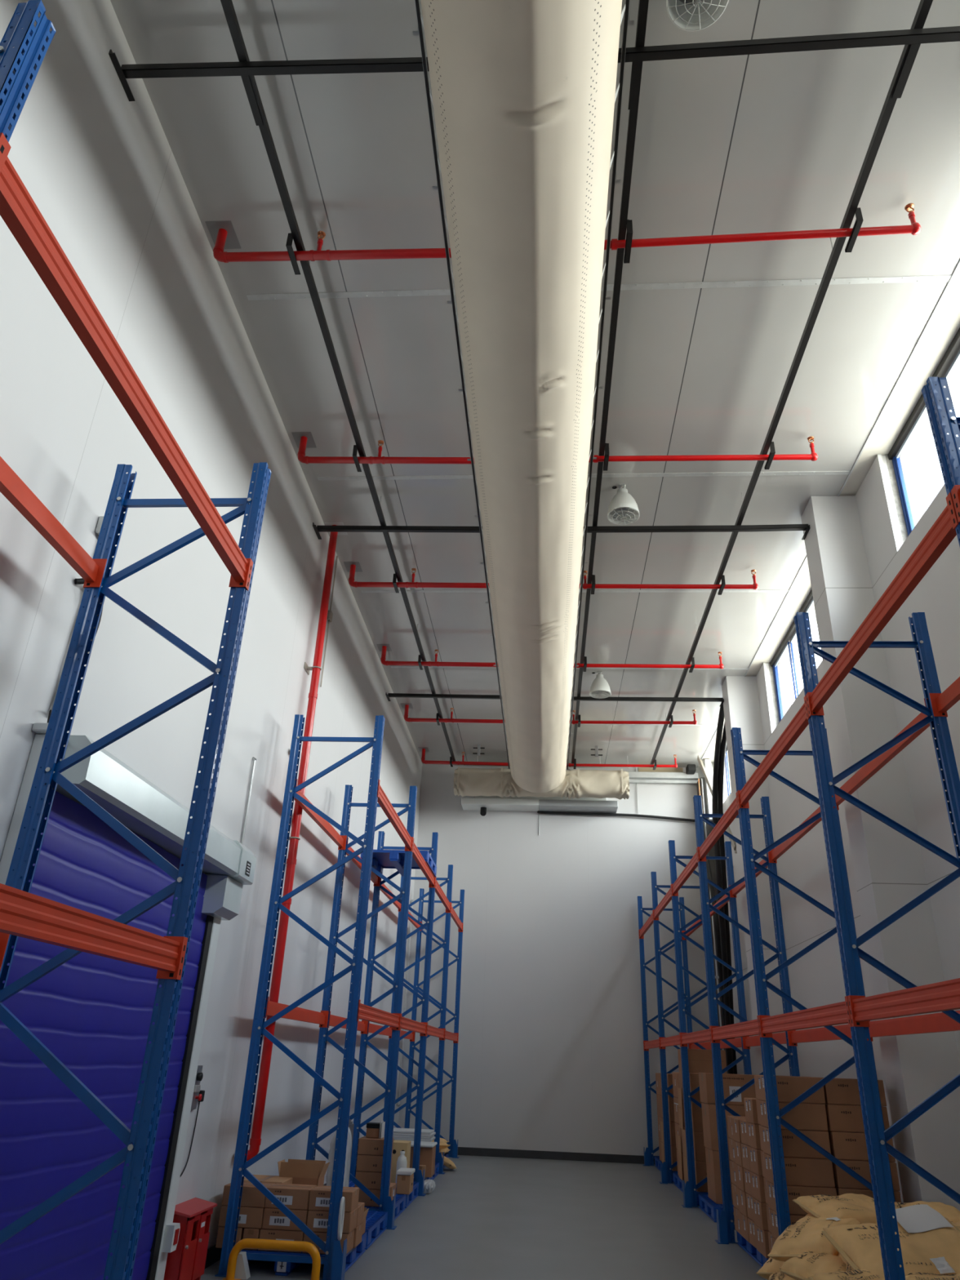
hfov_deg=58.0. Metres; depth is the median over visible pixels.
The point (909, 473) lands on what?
windows
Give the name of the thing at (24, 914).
beam
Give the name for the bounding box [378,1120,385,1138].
board
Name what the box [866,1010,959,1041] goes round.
beam
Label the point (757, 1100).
carton
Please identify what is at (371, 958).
frame
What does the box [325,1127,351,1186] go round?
bundle
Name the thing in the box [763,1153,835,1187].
carton
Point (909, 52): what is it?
rail
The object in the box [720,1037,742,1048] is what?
beam
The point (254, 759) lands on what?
conduit
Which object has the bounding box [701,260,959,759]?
trim
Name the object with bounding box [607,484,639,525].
lamp
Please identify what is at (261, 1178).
carton
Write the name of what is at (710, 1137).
carton
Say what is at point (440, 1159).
protector
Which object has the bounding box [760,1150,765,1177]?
carton
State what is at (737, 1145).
carton
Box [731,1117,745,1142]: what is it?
carton
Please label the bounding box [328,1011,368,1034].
beam
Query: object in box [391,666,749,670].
trim
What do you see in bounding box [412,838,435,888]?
beam
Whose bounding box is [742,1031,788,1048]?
beam
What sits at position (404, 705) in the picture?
pipe
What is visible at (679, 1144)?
carton
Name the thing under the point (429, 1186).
clear plastic bag
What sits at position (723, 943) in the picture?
bundle
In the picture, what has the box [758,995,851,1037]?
beam
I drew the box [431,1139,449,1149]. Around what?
sack
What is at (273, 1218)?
carton
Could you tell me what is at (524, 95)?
air duct
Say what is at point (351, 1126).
sheets
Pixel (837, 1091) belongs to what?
carton
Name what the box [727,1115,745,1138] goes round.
carton
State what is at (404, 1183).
carton
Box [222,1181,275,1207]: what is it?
carton
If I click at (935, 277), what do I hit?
trim
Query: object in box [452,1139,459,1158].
protector
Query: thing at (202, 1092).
power cable
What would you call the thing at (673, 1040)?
beam
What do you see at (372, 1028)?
beam
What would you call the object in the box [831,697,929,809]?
beam
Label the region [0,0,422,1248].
wall
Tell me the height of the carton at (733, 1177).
0.200 m
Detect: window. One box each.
[713,744,730,795]
[770,590,814,721]
[888,327,959,536]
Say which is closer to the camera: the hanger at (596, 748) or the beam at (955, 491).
the beam at (955, 491)
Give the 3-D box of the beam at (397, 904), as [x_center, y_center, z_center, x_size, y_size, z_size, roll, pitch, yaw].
[-1.458,4.147,14.111,0.093,0.175,2.413,0,-26,4]
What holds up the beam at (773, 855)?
attached to the frame at (774, 1114)
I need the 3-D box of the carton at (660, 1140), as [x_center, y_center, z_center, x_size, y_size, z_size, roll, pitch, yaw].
[3.345,8.730,14.812,0.496,0.335,0.566,0,-26,4]
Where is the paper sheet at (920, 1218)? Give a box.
[892,1204,953,1232]
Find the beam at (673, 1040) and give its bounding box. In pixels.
[658,1032,680,1048]
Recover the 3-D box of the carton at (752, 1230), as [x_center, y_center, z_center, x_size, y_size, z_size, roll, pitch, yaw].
[2.748,5.460,7.952,0.488,0.200,0.341,0,-26,4]
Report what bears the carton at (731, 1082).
on the carton at (710, 1137)
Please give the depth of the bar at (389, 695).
14.82 m
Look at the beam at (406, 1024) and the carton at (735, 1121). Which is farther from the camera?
the beam at (406, 1024)
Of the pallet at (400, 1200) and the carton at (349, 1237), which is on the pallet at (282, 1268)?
the carton at (349, 1237)
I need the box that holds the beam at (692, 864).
[671,848,697,896]
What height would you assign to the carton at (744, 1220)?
0.200 m
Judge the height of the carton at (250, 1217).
0.143 m
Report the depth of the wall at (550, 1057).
17.32 m
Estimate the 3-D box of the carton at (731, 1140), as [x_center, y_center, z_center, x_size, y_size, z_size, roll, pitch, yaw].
[2.828,5.228,8.862,0.488,0.200,0.341,0,-26,4]
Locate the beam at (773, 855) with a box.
[768,807,822,862]
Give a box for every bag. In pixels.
[234,1251,250,1279]
[423,1179,435,1194]
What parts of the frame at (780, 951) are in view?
post, post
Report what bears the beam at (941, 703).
attached to the frame at (942, 420)
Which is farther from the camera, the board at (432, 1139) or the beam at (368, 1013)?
the board at (432, 1139)
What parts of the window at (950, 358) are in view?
sash, sash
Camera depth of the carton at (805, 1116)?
7.35 m
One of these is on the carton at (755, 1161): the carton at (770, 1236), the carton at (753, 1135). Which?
the carton at (753, 1135)
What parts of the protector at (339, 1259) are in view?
aisle plate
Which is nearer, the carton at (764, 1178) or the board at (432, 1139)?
the carton at (764, 1178)
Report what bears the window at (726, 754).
in the wall at (853, 558)
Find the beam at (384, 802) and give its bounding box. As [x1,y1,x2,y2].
[377,778,413,851]
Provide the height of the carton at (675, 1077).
0.344 m
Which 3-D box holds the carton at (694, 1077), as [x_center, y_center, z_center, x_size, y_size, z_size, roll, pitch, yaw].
[3.140,6.228,12.061,0.496,0.344,0.577,0,-26,4]
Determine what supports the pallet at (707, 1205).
on the floor
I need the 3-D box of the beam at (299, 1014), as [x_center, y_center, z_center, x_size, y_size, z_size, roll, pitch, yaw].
[-1.860,3.798,8.807,0.093,0.175,2.485,0,-26,4]
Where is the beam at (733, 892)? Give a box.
[728,853,768,897]
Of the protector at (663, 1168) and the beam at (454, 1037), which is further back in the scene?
the beam at (454, 1037)
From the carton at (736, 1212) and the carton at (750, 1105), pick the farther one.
the carton at (736, 1212)
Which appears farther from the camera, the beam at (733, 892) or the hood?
the beam at (733, 892)
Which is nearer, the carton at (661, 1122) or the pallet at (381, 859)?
the pallet at (381, 859)
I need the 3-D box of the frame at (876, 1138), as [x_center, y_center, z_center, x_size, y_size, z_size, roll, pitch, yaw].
[2.752,1.927,5.474,0.960,4.700,0.130,0,-26,4]
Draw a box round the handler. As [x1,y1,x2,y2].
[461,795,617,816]
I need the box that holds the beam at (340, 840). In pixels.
[293,778,346,849]
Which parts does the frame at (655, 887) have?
post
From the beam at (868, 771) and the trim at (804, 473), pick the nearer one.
the beam at (868, 771)
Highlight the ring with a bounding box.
[337,1196,345,1240]
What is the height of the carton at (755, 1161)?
0.200 m
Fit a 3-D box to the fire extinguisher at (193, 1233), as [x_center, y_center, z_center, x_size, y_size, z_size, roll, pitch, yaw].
[-2.178,4.559,6.553,0.077,0.390,0.095,0,-26,4]
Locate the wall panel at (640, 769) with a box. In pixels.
[638,767,683,772]
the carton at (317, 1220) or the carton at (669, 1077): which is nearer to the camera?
the carton at (317, 1220)
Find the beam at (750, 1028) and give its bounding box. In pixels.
[710,1015,759,1043]
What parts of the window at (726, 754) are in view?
sash, sash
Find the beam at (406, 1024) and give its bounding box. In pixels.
[400,1013,427,1035]
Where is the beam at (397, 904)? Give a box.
[380,880,401,911]
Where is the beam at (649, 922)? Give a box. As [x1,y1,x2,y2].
[638,910,653,938]
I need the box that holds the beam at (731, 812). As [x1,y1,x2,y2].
[697,791,738,862]
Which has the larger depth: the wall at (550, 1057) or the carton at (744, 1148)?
the wall at (550, 1057)
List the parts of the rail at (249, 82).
splice plate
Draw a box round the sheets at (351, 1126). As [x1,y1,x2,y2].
[348,1119,354,1183]
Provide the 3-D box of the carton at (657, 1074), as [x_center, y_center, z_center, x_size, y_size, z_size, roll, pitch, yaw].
[3.379,7.818,15.254,0.498,0.335,0.566,0,-26,4]
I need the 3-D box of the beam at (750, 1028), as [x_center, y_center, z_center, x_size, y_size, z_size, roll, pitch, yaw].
[2.568,3.916,8.678,0.093,0.175,2.461,0,-26,4]
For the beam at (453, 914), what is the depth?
16.36 m
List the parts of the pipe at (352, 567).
ceiling plate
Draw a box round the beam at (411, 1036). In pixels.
[400,1030,414,1041]
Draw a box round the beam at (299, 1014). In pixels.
[263,996,328,1027]
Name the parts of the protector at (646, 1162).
plate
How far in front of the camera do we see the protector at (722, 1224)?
8.90 m
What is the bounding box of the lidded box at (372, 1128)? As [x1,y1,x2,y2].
[365,1122,380,1137]
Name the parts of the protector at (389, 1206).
plate, aisle plate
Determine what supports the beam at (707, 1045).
attached to the frame at (655, 887)
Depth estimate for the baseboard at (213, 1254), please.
7.16 m
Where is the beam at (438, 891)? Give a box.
[435,876,451,912]
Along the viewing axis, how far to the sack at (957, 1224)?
5.95 m
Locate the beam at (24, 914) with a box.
[0,883,187,980]
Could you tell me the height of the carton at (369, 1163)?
0.154 m
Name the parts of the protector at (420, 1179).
plate, aisle plate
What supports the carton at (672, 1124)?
on the carton at (673, 1150)
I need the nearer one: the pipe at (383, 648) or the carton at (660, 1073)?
the pipe at (383, 648)
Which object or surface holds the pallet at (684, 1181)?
on the floor
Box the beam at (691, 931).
[681,913,702,940]
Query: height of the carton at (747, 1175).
0.200 m
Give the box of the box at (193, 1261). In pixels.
[163,1197,217,1279]
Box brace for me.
[697,755,737,853]
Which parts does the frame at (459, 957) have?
post, post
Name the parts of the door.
guide post, guide post, motor, rating plate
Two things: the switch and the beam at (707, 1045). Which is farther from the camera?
the beam at (707, 1045)
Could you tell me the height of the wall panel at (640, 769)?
0.140 m
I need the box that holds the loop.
[396,899,413,1106]
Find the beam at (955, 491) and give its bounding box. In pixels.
[951,484,959,522]
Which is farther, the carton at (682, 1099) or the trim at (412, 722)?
the trim at (412, 722)
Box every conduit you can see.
[47,515,103,723]
[240,756,256,844]
[320,555,337,687]
[635,767,638,813]
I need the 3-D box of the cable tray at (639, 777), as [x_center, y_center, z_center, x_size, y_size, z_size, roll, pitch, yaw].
[3.942,2.986,18.759,1.520,0.210,0.190,0,-26,4]
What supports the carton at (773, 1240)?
on the pallet at (764, 1259)
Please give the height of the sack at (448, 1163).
0.265 m
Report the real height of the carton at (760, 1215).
0.200 m
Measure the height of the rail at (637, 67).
0.335 m
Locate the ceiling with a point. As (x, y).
(768, 142)
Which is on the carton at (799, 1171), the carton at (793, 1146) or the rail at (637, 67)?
the carton at (793, 1146)
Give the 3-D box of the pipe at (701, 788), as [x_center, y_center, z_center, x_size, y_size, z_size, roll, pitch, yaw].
[4.626,6.200,16.960,0.264,7.150,0.498,0,-26,4]
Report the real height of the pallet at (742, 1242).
0.150 m
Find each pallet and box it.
[240,1231,367,1275]
[348,1179,418,1208]
[360,849,436,876]
[364,1193,406,1220]
[364,1210,387,1249]
[431,1161,439,1179]
[654,1156,662,1170]
[672,1172,684,1192]
[684,1181,707,1205]
[697,1194,733,1222]
[736,1231,763,1266]
[762,1254,768,1264]
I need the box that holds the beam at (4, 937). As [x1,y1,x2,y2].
[0,932,9,970]
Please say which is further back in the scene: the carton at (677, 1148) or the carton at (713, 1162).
the carton at (677, 1148)
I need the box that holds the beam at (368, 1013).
[357,999,401,1030]
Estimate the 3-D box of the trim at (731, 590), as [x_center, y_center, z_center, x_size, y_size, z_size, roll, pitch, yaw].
[1.275,-0.676,12.035,5.916,0.010,0.060,0,-26,4]
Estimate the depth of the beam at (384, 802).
9.53 m
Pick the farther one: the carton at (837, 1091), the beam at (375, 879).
the beam at (375, 879)
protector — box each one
[330,1238,346,1279]
[385,1195,396,1229]
[417,1168,426,1195]
[437,1151,444,1173]
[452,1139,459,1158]
[642,1146,649,1165]
[658,1160,667,1183]
[681,1180,692,1208]
[715,1208,728,1244]
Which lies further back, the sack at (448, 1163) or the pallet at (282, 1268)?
the sack at (448, 1163)
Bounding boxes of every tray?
[410,1140,437,1147]
[627,771,698,784]
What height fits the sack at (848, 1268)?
0.326 m
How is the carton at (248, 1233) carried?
on the pallet at (282, 1268)
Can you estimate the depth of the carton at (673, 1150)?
13.55 m
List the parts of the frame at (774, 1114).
post, post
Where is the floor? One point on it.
(486, 1218)
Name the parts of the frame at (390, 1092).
post, post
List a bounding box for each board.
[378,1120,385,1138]
[392,1132,435,1137]
[392,1134,434,1138]
[393,1128,434,1133]
[393,1136,435,1142]
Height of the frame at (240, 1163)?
4.700 m
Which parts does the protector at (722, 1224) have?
aisle plate, plate, plate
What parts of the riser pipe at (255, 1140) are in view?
ceiling plate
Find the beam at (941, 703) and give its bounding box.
[928,676,959,717]
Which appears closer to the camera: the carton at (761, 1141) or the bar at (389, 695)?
the carton at (761, 1141)
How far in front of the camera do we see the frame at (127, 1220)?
4.11 m
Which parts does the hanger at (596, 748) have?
post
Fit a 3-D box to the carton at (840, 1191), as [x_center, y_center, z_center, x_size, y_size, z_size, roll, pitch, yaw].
[3.190,4.659,7.192,0.487,0.200,0.337,0,-26,4]
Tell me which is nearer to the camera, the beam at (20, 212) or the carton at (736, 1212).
the beam at (20, 212)
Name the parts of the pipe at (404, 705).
ceiling plate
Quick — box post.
[703,759,712,821]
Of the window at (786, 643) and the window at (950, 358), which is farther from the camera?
the window at (786, 643)
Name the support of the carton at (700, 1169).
on the pallet
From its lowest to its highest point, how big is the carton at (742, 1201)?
0.200 m
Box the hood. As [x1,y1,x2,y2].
[52,735,240,875]
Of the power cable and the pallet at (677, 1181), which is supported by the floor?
the pallet at (677, 1181)
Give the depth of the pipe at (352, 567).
11.38 m
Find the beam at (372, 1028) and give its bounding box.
[367,1021,391,1038]
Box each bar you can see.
[108,26,959,101]
[312,522,809,539]
[385,693,724,706]
[448,755,628,768]
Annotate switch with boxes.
[196,1072,203,1080]
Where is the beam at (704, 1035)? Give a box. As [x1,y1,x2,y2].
[680,1026,711,1046]
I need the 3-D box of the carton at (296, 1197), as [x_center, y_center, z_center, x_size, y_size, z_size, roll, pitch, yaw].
[-1.581,4.660,7.261,0.359,0.143,0.288,0,-26,4]
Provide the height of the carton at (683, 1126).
0.344 m
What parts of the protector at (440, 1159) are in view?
plate, aisle plate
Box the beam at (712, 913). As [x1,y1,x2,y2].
[710,894,728,917]
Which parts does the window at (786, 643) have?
sash, sash, sash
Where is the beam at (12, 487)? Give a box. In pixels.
[0,456,106,588]
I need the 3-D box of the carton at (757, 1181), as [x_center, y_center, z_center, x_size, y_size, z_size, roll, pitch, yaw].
[2.728,4.938,7.806,0.488,0.200,0.342,0,-26,4]
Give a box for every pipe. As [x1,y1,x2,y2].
[204,203,920,262]
[244,522,346,1161]
[291,431,817,464]
[343,561,758,589]
[376,644,724,669]
[400,702,697,724]
[417,747,677,768]
[537,810,694,822]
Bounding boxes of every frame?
[0,0,56,142]
[0,462,271,1279]
[214,714,385,1279]
[305,784,417,1211]
[350,831,438,1181]
[382,864,453,1161]
[404,888,464,1157]
[637,896,692,1165]
[650,871,711,1183]
[668,840,751,1207]
[693,795,799,1243]
[730,727,895,1235]
[793,612,959,1279]
[921,377,959,546]
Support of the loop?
attached to the wall at (100, 166)
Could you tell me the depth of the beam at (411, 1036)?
16.10 m
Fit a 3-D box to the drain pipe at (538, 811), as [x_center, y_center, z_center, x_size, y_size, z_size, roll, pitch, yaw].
[2.961,3.767,18.480,3.488,0.194,0.056,0,-26,4]
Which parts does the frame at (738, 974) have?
post, post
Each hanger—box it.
[472,744,484,755]
[591,746,602,757]
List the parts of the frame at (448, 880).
post, post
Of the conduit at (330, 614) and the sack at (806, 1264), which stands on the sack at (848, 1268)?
the sack at (806, 1264)
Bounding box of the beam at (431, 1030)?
[426,1025,445,1039]
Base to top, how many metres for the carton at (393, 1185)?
0.149 m
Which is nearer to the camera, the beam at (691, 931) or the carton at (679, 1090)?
the carton at (679, 1090)
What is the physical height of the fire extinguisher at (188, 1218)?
0.390 m
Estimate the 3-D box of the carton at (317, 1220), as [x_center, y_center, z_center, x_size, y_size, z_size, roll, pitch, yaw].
[-1.222,4.792,7.170,0.359,0.143,0.288,0,-26,4]
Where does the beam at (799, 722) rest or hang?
attached to the frame at (774, 1114)
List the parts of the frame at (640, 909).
post, post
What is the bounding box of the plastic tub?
[395,1167,415,1175]
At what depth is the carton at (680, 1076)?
12.72 m
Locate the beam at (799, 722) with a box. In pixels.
[737,695,808,808]
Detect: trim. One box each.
[246,275,951,300]
[317,471,850,480]
[360,589,789,592]
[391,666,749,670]
[412,721,717,725]
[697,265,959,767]
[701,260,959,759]
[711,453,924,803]
[763,454,900,733]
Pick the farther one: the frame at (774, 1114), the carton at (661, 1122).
the carton at (661, 1122)
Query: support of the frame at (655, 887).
on the floor
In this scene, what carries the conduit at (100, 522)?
attached to the wall at (100, 166)
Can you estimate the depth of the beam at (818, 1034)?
8.82 m
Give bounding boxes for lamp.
[589,671,611,698]
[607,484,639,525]
[666,0,728,31]
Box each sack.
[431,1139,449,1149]
[439,1147,450,1154]
[440,1137,449,1142]
[441,1155,457,1168]
[755,1257,785,1279]
[767,1213,861,1261]
[768,1271,795,1279]
[779,1251,845,1279]
[792,1193,876,1223]
[808,1269,884,1279]
[821,1216,959,1278]
[837,1252,854,1271]
[864,1199,959,1222]
[905,1271,959,1279]
[951,1221,959,1230]
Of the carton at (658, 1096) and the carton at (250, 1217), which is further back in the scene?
the carton at (658, 1096)
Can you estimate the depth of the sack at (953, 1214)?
6.31 m
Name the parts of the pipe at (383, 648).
ceiling plate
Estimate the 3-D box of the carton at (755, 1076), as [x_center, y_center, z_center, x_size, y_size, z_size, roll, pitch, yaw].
[2.764,4.066,7.864,0.478,0.200,0.256,0,-26,5]
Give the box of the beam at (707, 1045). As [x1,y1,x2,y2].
[688,1041,711,1049]
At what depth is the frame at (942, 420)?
4.15 m
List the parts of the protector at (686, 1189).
aisle plate, plate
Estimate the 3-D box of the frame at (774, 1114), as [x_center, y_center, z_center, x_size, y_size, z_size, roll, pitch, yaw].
[2.919,3.016,7.712,0.960,4.700,0.130,0,-26,4]
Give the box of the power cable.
[179,1090,204,1177]
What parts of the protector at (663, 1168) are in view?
aisle plate, plate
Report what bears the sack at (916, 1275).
on the sack
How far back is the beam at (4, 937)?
3.85 m
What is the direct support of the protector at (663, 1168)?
on the floor
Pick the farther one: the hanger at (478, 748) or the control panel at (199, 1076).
the hanger at (478, 748)
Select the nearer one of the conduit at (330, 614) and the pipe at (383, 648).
the conduit at (330, 614)
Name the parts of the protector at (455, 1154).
plate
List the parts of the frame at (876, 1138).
post, post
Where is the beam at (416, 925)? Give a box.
[408,911,422,930]
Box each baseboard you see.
[204,1182,326,1268]
[445,1146,654,1164]
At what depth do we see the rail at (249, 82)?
7.08 m
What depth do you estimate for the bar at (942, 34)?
5.34 m
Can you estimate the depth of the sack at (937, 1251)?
5.40 m
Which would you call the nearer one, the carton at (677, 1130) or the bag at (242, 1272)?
the bag at (242, 1272)
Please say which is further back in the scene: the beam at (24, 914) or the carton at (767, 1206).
the carton at (767, 1206)
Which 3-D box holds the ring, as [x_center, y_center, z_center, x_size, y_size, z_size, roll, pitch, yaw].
[-1.103,4.599,6.892,0.024,0.295,0.115,0,-26,4]
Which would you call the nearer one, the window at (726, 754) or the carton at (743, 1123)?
the carton at (743, 1123)
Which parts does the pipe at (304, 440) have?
ceiling plate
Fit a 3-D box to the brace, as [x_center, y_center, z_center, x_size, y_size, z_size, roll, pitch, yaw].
[4.598,3.078,16.691,0.146,2.371,1.949,3,-26,-1]
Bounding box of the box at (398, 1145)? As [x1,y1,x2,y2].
[390,1139,411,1182]
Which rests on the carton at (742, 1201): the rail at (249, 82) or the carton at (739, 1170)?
the carton at (739, 1170)
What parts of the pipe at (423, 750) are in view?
ceiling plate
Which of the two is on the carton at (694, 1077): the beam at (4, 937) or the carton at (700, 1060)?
the carton at (700, 1060)
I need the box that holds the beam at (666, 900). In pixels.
[653,884,671,920]
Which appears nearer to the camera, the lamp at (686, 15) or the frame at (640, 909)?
the lamp at (686, 15)
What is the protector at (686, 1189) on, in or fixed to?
on the floor
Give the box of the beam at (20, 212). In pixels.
[0,132,253,591]
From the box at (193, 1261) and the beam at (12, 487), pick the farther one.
the box at (193, 1261)
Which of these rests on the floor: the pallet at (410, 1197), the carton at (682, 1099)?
the pallet at (410, 1197)
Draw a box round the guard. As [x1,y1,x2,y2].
[222,1238,320,1279]
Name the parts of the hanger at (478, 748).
post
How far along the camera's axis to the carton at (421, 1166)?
11.52 m
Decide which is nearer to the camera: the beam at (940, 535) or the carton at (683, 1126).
the beam at (940, 535)
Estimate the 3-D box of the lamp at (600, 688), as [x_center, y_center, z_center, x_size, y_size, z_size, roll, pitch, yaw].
[1.993,0.731,14.390,0.358,0.436,0.358,0,-26,4]
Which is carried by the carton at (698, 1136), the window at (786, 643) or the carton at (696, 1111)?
the carton at (696, 1111)
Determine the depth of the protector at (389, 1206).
8.97 m
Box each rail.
[220,0,455,767]
[571,0,648,768]
[649,0,933,769]
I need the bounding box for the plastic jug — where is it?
[395,1151,407,1187]
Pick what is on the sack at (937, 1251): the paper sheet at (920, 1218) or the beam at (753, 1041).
the paper sheet at (920, 1218)
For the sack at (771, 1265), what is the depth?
5.95 m
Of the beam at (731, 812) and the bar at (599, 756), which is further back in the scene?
the bar at (599, 756)
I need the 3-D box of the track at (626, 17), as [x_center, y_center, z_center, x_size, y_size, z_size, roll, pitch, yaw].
[1.121,-2.267,8.347,0.062,0.370,22.142,0,-26,4]
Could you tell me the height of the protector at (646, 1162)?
0.285 m
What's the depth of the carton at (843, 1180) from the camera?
7.14 m
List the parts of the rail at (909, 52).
splice plate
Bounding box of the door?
[0,722,256,1279]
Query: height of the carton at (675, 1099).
0.344 m
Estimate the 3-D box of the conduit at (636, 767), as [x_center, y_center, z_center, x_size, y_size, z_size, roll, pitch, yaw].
[3.400,3.238,18.760,0.018,1.039,0.018,10,-27,-16]
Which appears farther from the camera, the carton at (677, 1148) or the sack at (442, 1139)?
the sack at (442, 1139)
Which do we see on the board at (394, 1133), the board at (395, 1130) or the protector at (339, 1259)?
the board at (395, 1130)
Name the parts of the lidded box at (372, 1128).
lid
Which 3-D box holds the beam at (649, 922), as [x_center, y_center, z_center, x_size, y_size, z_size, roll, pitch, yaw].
[3.132,5.329,16.172,0.093,0.175,2.501,0,-26,4]
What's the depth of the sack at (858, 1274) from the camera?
5.15 m
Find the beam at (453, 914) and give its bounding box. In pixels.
[450,906,463,932]
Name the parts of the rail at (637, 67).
splice plate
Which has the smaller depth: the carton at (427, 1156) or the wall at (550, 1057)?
the carton at (427, 1156)
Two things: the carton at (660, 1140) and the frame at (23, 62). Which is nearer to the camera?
the frame at (23, 62)
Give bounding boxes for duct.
[420,0,629,799]
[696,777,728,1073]
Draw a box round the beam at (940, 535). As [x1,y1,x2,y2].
[805,492,958,717]
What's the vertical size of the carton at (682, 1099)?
0.344 m
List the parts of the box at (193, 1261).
door, lid, door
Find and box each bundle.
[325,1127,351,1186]
[699,703,737,1074]
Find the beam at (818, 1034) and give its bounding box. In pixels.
[786,1024,851,1045]
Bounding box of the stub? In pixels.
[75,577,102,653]
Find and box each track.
[412,0,510,768]
[566,0,634,769]
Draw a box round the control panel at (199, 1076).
[191,1064,203,1110]
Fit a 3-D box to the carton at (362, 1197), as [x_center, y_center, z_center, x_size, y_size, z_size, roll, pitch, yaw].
[-1.168,6.035,9.410,0.338,0.154,0.337,0,-26,4]
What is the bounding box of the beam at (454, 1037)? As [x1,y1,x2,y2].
[444,1030,458,1043]
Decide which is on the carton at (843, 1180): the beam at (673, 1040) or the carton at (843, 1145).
the carton at (843, 1145)
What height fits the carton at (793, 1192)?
0.200 m
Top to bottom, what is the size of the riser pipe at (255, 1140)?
6.800 m
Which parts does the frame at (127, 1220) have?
post, post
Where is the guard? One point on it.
(255, 1243)
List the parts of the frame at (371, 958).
post, post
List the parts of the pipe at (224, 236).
ceiling plate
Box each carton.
[215,1226,244,1248]
[217,1205,265,1228]
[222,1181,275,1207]
[242,1227,262,1250]
[244,1174,293,1183]
[257,1228,304,1253]
[262,1208,309,1231]
[264,1182,316,1209]
[277,1159,329,1186]
[302,1229,354,1253]
[306,1207,357,1233]
[308,1185,359,1212]
[352,1222,363,1248]
[354,1169,391,1189]
[355,1153,392,1172]
[355,1202,364,1227]
[357,1136,393,1155]
[358,1186,390,1206]
[362,1207,368,1234]
[390,1182,395,1200]
[395,1173,413,1194]
[409,1145,435,1177]
[418,1164,426,1177]
[655,1072,660,1094]
[656,1093,662,1117]
[657,1115,661,1138]
[658,1137,662,1161]
[659,1073,672,1095]
[660,1095,662,1117]
[660,1120,664,1163]
[666,1073,673,1097]
[667,1097,675,1121]
[669,1120,675,1146]
[670,1145,677,1171]
[671,1071,697,1097]
[673,1097,679,1124]
[675,1122,682,1151]
[676,1148,684,1179]
[677,1048,727,1073]
[677,1072,696,1098]
[677,1087,683,1128]
[677,1134,682,1180]
[680,1126,684,1152]
[682,1098,684,1126]
[682,1128,688,1182]
[688,1072,700,1102]
[690,1101,702,1131]
[692,1130,706,1161]
[694,1160,707,1192]
[698,1072,755,1105]
[701,1102,745,1151]
[705,1146,733,1204]
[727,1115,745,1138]
[728,1137,734,1161]
[729,1160,736,1185]
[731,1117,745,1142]
[731,1182,738,1208]
[733,1140,742,1167]
[733,1206,741,1234]
[734,1164,745,1191]
[737,1187,747,1217]
[739,1120,748,1145]
[739,1212,749,1242]
[741,1143,751,1171]
[743,1097,758,1124]
[743,1167,752,1195]
[746,1121,760,1149]
[746,1192,754,1221]
[747,1217,757,1248]
[748,1146,762,1175]
[750,1172,765,1202]
[752,1197,768,1230]
[754,1074,796,1098]
[755,1099,760,1124]
[755,1224,769,1258]
[756,1075,825,1103]
[758,1100,828,1131]
[759,1124,763,1150]
[760,1126,831,1159]
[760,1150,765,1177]
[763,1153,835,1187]
[763,1177,768,1204]
[765,1204,771,1232]
[766,1180,836,1215]
[768,1208,805,1239]
[768,1231,772,1252]
[771,1236,776,1247]
[822,1077,886,1106]
[822,1103,889,1133]
[827,1130,895,1162]
[831,1159,900,1191]
[835,1186,901,1202]
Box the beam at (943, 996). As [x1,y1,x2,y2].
[847,977,959,1026]
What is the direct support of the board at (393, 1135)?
on the board at (432, 1139)
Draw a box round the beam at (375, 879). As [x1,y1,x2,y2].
[346,837,380,886]
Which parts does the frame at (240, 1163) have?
foot plate, post, post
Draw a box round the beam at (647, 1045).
[643,1039,659,1050]
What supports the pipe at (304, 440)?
attached to the ceiling
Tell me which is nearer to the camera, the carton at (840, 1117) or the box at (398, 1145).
the carton at (840, 1117)
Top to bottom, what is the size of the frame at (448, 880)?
4.700 m
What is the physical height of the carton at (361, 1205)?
0.143 m
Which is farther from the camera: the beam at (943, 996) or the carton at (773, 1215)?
the carton at (773, 1215)
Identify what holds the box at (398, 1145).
on the pallet at (410, 1197)
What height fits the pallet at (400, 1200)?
0.150 m
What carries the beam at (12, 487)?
attached to the frame at (127, 1220)
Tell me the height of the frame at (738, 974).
4.700 m
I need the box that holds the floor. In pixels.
[200,1155,768,1279]
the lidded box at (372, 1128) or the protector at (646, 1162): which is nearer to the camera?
the lidded box at (372, 1128)
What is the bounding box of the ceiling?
[110,0,959,767]
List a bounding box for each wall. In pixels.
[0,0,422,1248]
[398,764,731,1155]
[711,455,959,1211]
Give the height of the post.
1.290 m
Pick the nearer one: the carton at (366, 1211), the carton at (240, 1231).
the carton at (240, 1231)
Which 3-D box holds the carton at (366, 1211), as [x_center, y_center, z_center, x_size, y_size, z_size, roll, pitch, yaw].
[-1.158,5.218,7.764,0.252,0.190,0.356,0,-26,4]
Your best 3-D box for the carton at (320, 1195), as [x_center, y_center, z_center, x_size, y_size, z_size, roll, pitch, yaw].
[-1.217,4.662,7.233,0.359,0.143,0.288,0,-26,4]

